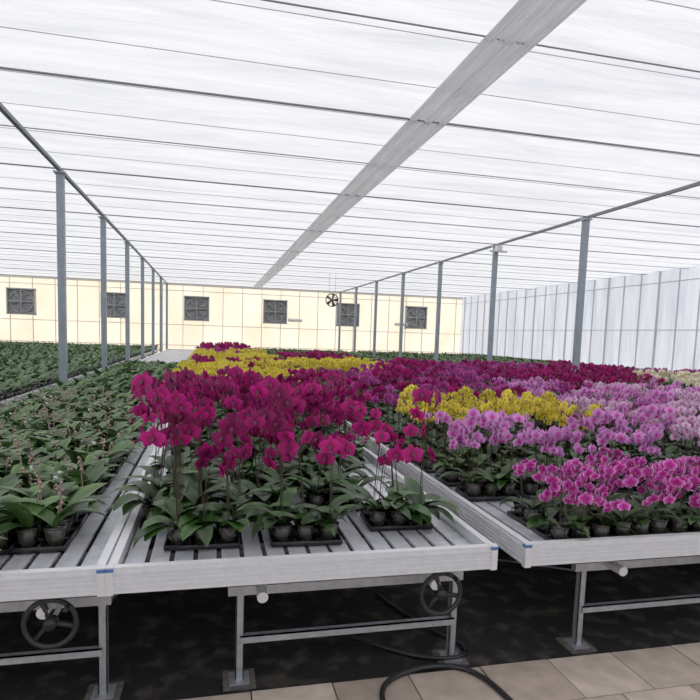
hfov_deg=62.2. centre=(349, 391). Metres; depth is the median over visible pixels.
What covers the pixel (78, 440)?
plants
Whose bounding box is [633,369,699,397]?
orchids
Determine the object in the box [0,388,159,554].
plants
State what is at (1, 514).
plants
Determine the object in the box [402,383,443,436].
orchids
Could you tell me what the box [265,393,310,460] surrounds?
orchids
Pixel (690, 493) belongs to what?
orchids
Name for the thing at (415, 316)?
exhaust fan
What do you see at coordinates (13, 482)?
plant
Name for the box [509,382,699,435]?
orchids
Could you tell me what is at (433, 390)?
orchids
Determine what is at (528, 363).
orchids
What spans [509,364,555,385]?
tray
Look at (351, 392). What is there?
orchids
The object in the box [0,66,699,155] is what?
crossbar
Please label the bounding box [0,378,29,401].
tray
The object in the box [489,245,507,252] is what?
ceiling lamp
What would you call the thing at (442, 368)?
orchids
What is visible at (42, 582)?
bench
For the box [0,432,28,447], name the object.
plant
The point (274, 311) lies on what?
exhaust fan
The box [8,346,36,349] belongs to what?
tray
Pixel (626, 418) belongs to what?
orchids
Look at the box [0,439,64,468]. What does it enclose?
plants
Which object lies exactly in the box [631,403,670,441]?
orchid
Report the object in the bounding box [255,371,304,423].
orchids
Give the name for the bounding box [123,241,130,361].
post
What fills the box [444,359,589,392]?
orchids
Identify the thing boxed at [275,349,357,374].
orchids
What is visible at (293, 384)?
orchids
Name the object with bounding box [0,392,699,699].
floor
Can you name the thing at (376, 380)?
orchids
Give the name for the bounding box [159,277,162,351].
post
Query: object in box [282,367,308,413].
orchids
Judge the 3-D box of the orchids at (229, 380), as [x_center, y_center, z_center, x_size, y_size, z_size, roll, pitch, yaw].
[-1.136,0.125,5.904,0.619,0.626,0.526,1,6,-13]
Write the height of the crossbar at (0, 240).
0.015 m
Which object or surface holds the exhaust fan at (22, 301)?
attached to the wall at (226, 310)
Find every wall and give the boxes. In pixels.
[0,274,461,359]
[460,265,699,370]
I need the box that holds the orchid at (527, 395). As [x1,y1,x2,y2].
[509,391,560,444]
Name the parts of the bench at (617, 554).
support frame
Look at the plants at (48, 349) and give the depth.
19.74 m
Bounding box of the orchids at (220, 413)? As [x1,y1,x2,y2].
[187,375,223,428]
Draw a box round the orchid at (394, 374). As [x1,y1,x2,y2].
[359,369,400,406]
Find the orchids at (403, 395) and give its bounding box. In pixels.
[390,384,445,448]
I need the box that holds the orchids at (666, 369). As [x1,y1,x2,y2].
[660,367,699,388]
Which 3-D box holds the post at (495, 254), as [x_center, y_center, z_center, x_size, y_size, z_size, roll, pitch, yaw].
[3.815,-1.773,15.652,0.280,4.250,0.280,1,6,-13]
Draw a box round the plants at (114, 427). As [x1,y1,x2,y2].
[72,413,142,448]
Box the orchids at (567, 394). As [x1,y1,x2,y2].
[544,392,576,423]
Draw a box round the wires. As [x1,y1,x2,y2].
[0,0,699,297]
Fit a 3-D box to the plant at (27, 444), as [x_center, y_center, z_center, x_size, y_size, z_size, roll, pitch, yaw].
[-2.570,0.450,4.002,0.461,0.254,0.655,7,7,41]
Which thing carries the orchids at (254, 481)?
on the bench at (429, 558)
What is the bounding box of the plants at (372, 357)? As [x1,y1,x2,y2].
[314,349,442,373]
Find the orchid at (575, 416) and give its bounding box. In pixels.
[555,404,586,435]
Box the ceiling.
[0,0,699,297]
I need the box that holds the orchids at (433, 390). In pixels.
[416,388,449,438]
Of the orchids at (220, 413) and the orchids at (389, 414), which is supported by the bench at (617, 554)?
the orchids at (389, 414)
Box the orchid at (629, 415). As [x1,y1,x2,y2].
[626,404,665,447]
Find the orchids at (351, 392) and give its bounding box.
[318,383,362,437]
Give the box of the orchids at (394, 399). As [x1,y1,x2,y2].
[368,392,417,443]
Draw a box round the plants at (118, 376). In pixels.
[32,359,180,395]
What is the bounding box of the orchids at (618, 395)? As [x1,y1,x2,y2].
[599,391,630,428]
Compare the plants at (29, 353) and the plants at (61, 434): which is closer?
the plants at (61, 434)
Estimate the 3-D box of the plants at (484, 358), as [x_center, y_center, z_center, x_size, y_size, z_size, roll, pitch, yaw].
[7.235,-1.040,22.264,1.952,0.316,22.314,1,6,-13]
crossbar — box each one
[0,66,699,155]
[0,124,699,198]
[0,162,699,226]
[0,187,696,244]
[0,206,699,259]
[0,220,688,268]
[0,231,646,274]
[0,240,607,278]
[0,259,532,289]
[0,263,510,291]
[0,274,458,297]
[1,248,574,282]
[6,271,471,295]
[7,254,545,285]
[7,268,485,293]
[261,0,699,72]
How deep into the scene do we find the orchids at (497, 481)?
4.06 m
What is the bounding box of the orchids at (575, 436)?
[536,415,586,474]
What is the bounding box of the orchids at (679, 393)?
[667,388,699,414]
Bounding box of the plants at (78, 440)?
[59,431,142,465]
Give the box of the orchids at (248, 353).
[186,347,278,374]
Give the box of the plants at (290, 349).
[280,348,422,375]
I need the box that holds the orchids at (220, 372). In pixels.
[215,368,243,421]
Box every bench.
[0,349,159,404]
[0,349,194,699]
[104,407,498,691]
[264,368,699,653]
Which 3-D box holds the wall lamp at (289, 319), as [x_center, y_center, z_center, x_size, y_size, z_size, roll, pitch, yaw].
[-3.218,-4.224,34.087,0.840,0.200,0.200,1,6,-13]
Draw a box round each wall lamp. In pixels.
[288,318,301,321]
[394,322,407,325]
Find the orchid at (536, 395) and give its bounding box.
[516,395,556,427]
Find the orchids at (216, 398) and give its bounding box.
[210,380,243,442]
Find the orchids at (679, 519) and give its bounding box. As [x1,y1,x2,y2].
[656,456,699,532]
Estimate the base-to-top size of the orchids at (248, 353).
0.657 m
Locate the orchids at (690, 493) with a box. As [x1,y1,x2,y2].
[678,455,699,509]
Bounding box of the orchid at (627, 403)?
[604,398,637,434]
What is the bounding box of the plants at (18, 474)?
[0,464,52,494]
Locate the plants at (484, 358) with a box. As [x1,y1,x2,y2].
[421,352,669,378]
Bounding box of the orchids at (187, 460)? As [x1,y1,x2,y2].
[144,396,222,475]
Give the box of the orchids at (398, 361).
[389,358,428,384]
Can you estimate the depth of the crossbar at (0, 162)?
10.42 m
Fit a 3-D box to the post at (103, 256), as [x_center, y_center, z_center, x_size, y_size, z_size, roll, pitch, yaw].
[-5.678,-1.866,13.384,0.280,4.250,0.280,1,6,-13]
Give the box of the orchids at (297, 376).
[293,373,347,430]
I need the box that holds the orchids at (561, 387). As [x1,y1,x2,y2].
[450,371,592,412]
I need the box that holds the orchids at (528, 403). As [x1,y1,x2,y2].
[390,384,601,472]
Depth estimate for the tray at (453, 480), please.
4.21 m
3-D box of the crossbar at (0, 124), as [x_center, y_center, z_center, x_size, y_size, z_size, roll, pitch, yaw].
[-0.594,-3.413,8.437,27.900,0.015,0.014,1,6,-13]
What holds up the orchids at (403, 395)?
on the orchids at (528, 403)
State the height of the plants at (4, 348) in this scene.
0.315 m
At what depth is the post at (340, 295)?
34.19 m
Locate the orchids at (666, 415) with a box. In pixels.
[564,396,699,466]
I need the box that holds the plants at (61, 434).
[24,423,99,439]
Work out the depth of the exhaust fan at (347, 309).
34.72 m
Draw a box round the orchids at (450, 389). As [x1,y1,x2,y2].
[447,385,488,432]
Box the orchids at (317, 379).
[298,376,350,439]
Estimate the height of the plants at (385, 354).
0.316 m
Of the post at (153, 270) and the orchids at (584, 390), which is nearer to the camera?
the orchids at (584, 390)
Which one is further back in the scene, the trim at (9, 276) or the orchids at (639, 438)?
the trim at (9, 276)
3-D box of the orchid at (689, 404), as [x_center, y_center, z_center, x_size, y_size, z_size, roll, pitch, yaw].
[3.229,0.326,5.652,0.607,0.562,0.434,1,6,-14]
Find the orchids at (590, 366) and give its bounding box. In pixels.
[523,359,697,397]
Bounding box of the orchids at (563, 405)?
[552,400,601,462]
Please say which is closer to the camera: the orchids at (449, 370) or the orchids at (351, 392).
the orchids at (351, 392)
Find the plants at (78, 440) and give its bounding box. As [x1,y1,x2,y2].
[0,427,98,448]
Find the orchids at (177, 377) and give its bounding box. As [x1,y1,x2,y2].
[176,374,219,427]
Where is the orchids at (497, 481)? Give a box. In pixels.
[425,407,678,500]
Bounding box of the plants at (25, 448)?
[0,434,78,461]
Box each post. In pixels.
[53,170,67,381]
[98,216,107,370]
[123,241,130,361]
[140,258,144,359]
[151,269,154,354]
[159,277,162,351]
[166,284,167,349]
[338,292,341,350]
[353,288,357,352]
[373,281,378,354]
[398,273,405,356]
[434,262,443,361]
[487,245,497,365]
[571,218,592,385]
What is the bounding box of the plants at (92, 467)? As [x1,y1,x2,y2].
[21,454,122,494]
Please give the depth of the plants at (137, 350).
22.17 m
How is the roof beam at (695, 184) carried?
attached to the ceiling
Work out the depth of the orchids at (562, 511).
3.17 m
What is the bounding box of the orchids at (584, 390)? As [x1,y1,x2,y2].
[571,387,625,409]
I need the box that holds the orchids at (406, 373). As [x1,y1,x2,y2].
[316,361,445,404]
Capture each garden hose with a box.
[350,593,467,660]
[379,663,512,699]
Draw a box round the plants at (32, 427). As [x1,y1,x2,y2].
[0,416,51,437]
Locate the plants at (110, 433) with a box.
[69,419,140,457]
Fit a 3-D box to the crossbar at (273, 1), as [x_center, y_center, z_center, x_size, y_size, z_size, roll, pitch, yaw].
[0.292,-3.022,4.711,27.900,0.015,0.014,1,6,-13]
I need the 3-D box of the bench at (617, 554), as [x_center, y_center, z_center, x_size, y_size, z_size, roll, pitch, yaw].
[-1.622,-0.344,17.135,1.791,0.764,29.039,1,6,-13]
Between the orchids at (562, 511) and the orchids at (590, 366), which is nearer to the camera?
the orchids at (562, 511)
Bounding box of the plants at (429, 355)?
[389,351,683,385]
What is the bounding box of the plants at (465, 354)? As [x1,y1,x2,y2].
[450,353,669,372]
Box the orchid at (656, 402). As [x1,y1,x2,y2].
[628,400,663,428]
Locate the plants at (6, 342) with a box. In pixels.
[0,340,33,345]
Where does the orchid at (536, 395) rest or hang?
on the orchids at (617, 394)
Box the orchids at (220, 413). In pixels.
[214,373,258,418]
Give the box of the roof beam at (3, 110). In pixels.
[0,102,167,283]
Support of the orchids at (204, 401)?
on the orchids at (222, 384)
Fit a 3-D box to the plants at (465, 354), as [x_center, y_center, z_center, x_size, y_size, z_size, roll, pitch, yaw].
[9.028,-1.024,22.716,1.950,0.313,22.246,1,6,-13]
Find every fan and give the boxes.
[6,287,36,314]
[100,292,124,317]
[184,296,208,320]
[263,299,287,323]
[325,277,338,306]
[336,303,359,326]
[404,306,427,328]
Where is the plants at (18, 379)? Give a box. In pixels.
[0,344,157,401]
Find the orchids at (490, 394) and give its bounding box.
[472,388,511,438]
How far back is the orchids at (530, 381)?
8.32 m
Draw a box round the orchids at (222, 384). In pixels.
[162,367,375,464]
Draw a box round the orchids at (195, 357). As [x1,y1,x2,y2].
[190,353,285,383]
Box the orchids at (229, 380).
[215,375,241,422]
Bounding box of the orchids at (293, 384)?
[280,382,311,439]
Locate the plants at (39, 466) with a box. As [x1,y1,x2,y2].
[0,449,62,485]
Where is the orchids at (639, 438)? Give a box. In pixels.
[614,428,678,494]
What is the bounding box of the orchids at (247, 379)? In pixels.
[216,364,296,475]
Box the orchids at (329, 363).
[286,356,396,390]
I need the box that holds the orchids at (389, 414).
[333,369,526,443]
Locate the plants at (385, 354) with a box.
[356,350,559,377]
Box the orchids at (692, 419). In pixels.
[671,414,697,456]
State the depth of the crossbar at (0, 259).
25.29 m
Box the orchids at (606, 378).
[524,368,666,401]
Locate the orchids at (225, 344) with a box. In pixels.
[200,341,252,351]
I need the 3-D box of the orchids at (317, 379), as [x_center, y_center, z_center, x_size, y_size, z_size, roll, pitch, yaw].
[-0.242,0.167,5.677,0.596,0.645,0.402,0,6,-19]
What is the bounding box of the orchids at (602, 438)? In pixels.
[552,429,623,492]
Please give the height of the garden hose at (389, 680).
0.027 m
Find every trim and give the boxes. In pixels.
[0,275,462,353]
[459,269,699,370]
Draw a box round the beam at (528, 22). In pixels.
[252,0,586,288]
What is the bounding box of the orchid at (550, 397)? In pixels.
[527,391,577,451]
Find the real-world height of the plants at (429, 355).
0.312 m
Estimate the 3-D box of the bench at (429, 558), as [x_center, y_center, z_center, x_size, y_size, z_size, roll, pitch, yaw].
[-3.496,-0.363,16.687,1.791,0.764,29.039,1,6,-13]
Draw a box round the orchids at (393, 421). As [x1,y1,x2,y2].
[363,384,403,436]
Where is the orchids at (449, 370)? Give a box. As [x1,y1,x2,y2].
[375,357,541,395]
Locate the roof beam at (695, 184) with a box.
[338,181,699,292]
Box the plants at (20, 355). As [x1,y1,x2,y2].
[0,343,117,367]
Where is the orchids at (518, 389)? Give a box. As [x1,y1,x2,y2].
[484,385,526,432]
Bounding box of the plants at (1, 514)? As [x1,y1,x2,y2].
[0,513,6,550]
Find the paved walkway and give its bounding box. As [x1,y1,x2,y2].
[181,642,699,699]
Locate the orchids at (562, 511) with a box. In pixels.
[499,445,699,539]
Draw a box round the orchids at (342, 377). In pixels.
[278,370,361,470]
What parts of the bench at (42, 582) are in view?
support frame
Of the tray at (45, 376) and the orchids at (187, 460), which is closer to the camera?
the orchids at (187, 460)
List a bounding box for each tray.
[0,346,28,349]
[0,370,58,389]
[0,374,42,395]
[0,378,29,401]
[0,393,62,408]
[0,409,65,427]
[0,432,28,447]
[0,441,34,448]
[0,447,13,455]
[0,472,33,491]
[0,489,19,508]
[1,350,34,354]
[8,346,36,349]
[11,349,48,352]
[15,407,74,423]
[24,414,91,437]
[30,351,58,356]
[32,378,118,395]
[38,412,107,427]
[42,350,74,353]
[45,406,105,423]
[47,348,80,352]
[53,376,128,391]
[67,352,96,355]
[72,351,100,354]
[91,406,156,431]
[93,407,152,437]
[98,399,159,429]
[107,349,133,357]
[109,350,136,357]
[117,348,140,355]
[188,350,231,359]
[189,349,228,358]
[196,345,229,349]
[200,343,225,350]
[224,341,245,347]
[225,343,247,348]
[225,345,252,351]
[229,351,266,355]
[333,371,371,413]
[340,386,461,530]
[342,374,377,420]
[350,380,391,422]
[354,381,392,422]
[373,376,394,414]
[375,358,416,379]
[378,370,420,418]
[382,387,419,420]
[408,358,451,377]
[410,399,469,472]
[411,377,443,422]
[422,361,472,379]
[422,375,461,419]
[425,410,499,486]
[436,380,475,426]
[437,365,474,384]
[438,407,548,500]
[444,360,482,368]
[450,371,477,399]
[451,397,531,465]
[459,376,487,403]
[462,383,512,426]
[464,379,506,411]
[479,411,568,481]
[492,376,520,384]
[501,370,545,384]
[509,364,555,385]
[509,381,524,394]
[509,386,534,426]
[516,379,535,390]
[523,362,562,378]
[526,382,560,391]
[528,362,589,392]
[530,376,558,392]
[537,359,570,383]
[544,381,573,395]
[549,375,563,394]
[555,364,605,383]
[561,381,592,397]
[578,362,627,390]
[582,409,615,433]
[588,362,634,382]
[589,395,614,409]
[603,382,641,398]
[617,366,665,388]
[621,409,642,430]
[642,367,697,389]
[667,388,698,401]
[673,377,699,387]
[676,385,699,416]
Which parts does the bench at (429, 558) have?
support frame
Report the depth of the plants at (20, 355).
17.80 m
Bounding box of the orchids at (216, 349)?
[196,345,245,352]
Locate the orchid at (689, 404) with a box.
[660,399,699,446]
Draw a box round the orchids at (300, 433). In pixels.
[265,394,315,443]
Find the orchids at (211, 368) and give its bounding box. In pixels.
[172,357,310,410]
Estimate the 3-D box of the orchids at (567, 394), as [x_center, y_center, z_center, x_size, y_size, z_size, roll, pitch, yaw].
[2.513,0.218,6.898,0.423,0.489,0.490,6,7,37]
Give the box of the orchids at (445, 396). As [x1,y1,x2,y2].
[429,391,480,452]
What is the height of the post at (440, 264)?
4.250 m
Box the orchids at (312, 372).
[284,367,329,425]
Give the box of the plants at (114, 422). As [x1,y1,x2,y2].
[79,414,149,440]
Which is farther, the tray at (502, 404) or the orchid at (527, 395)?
the orchid at (527, 395)
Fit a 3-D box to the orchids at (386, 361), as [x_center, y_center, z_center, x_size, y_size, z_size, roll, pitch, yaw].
[0.954,-0.449,12.641,1.086,0.585,1.112,0,6,-15]
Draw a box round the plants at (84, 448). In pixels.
[47,437,139,476]
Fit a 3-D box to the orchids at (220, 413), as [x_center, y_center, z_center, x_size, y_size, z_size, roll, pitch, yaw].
[-1.214,0.084,6.264,0.569,0.632,0.456,1,6,-9]
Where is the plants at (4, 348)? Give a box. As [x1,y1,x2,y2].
[0,341,76,352]
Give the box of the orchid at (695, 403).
[667,400,699,433]
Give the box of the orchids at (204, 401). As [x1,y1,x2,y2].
[164,396,223,458]
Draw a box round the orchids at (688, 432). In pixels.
[647,416,699,485]
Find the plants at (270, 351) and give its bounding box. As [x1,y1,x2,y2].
[250,347,300,367]
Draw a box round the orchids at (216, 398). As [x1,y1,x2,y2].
[183,378,218,442]
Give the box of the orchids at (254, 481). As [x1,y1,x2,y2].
[103,364,389,528]
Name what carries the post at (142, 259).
on the floor
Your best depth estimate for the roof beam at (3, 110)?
8.99 m

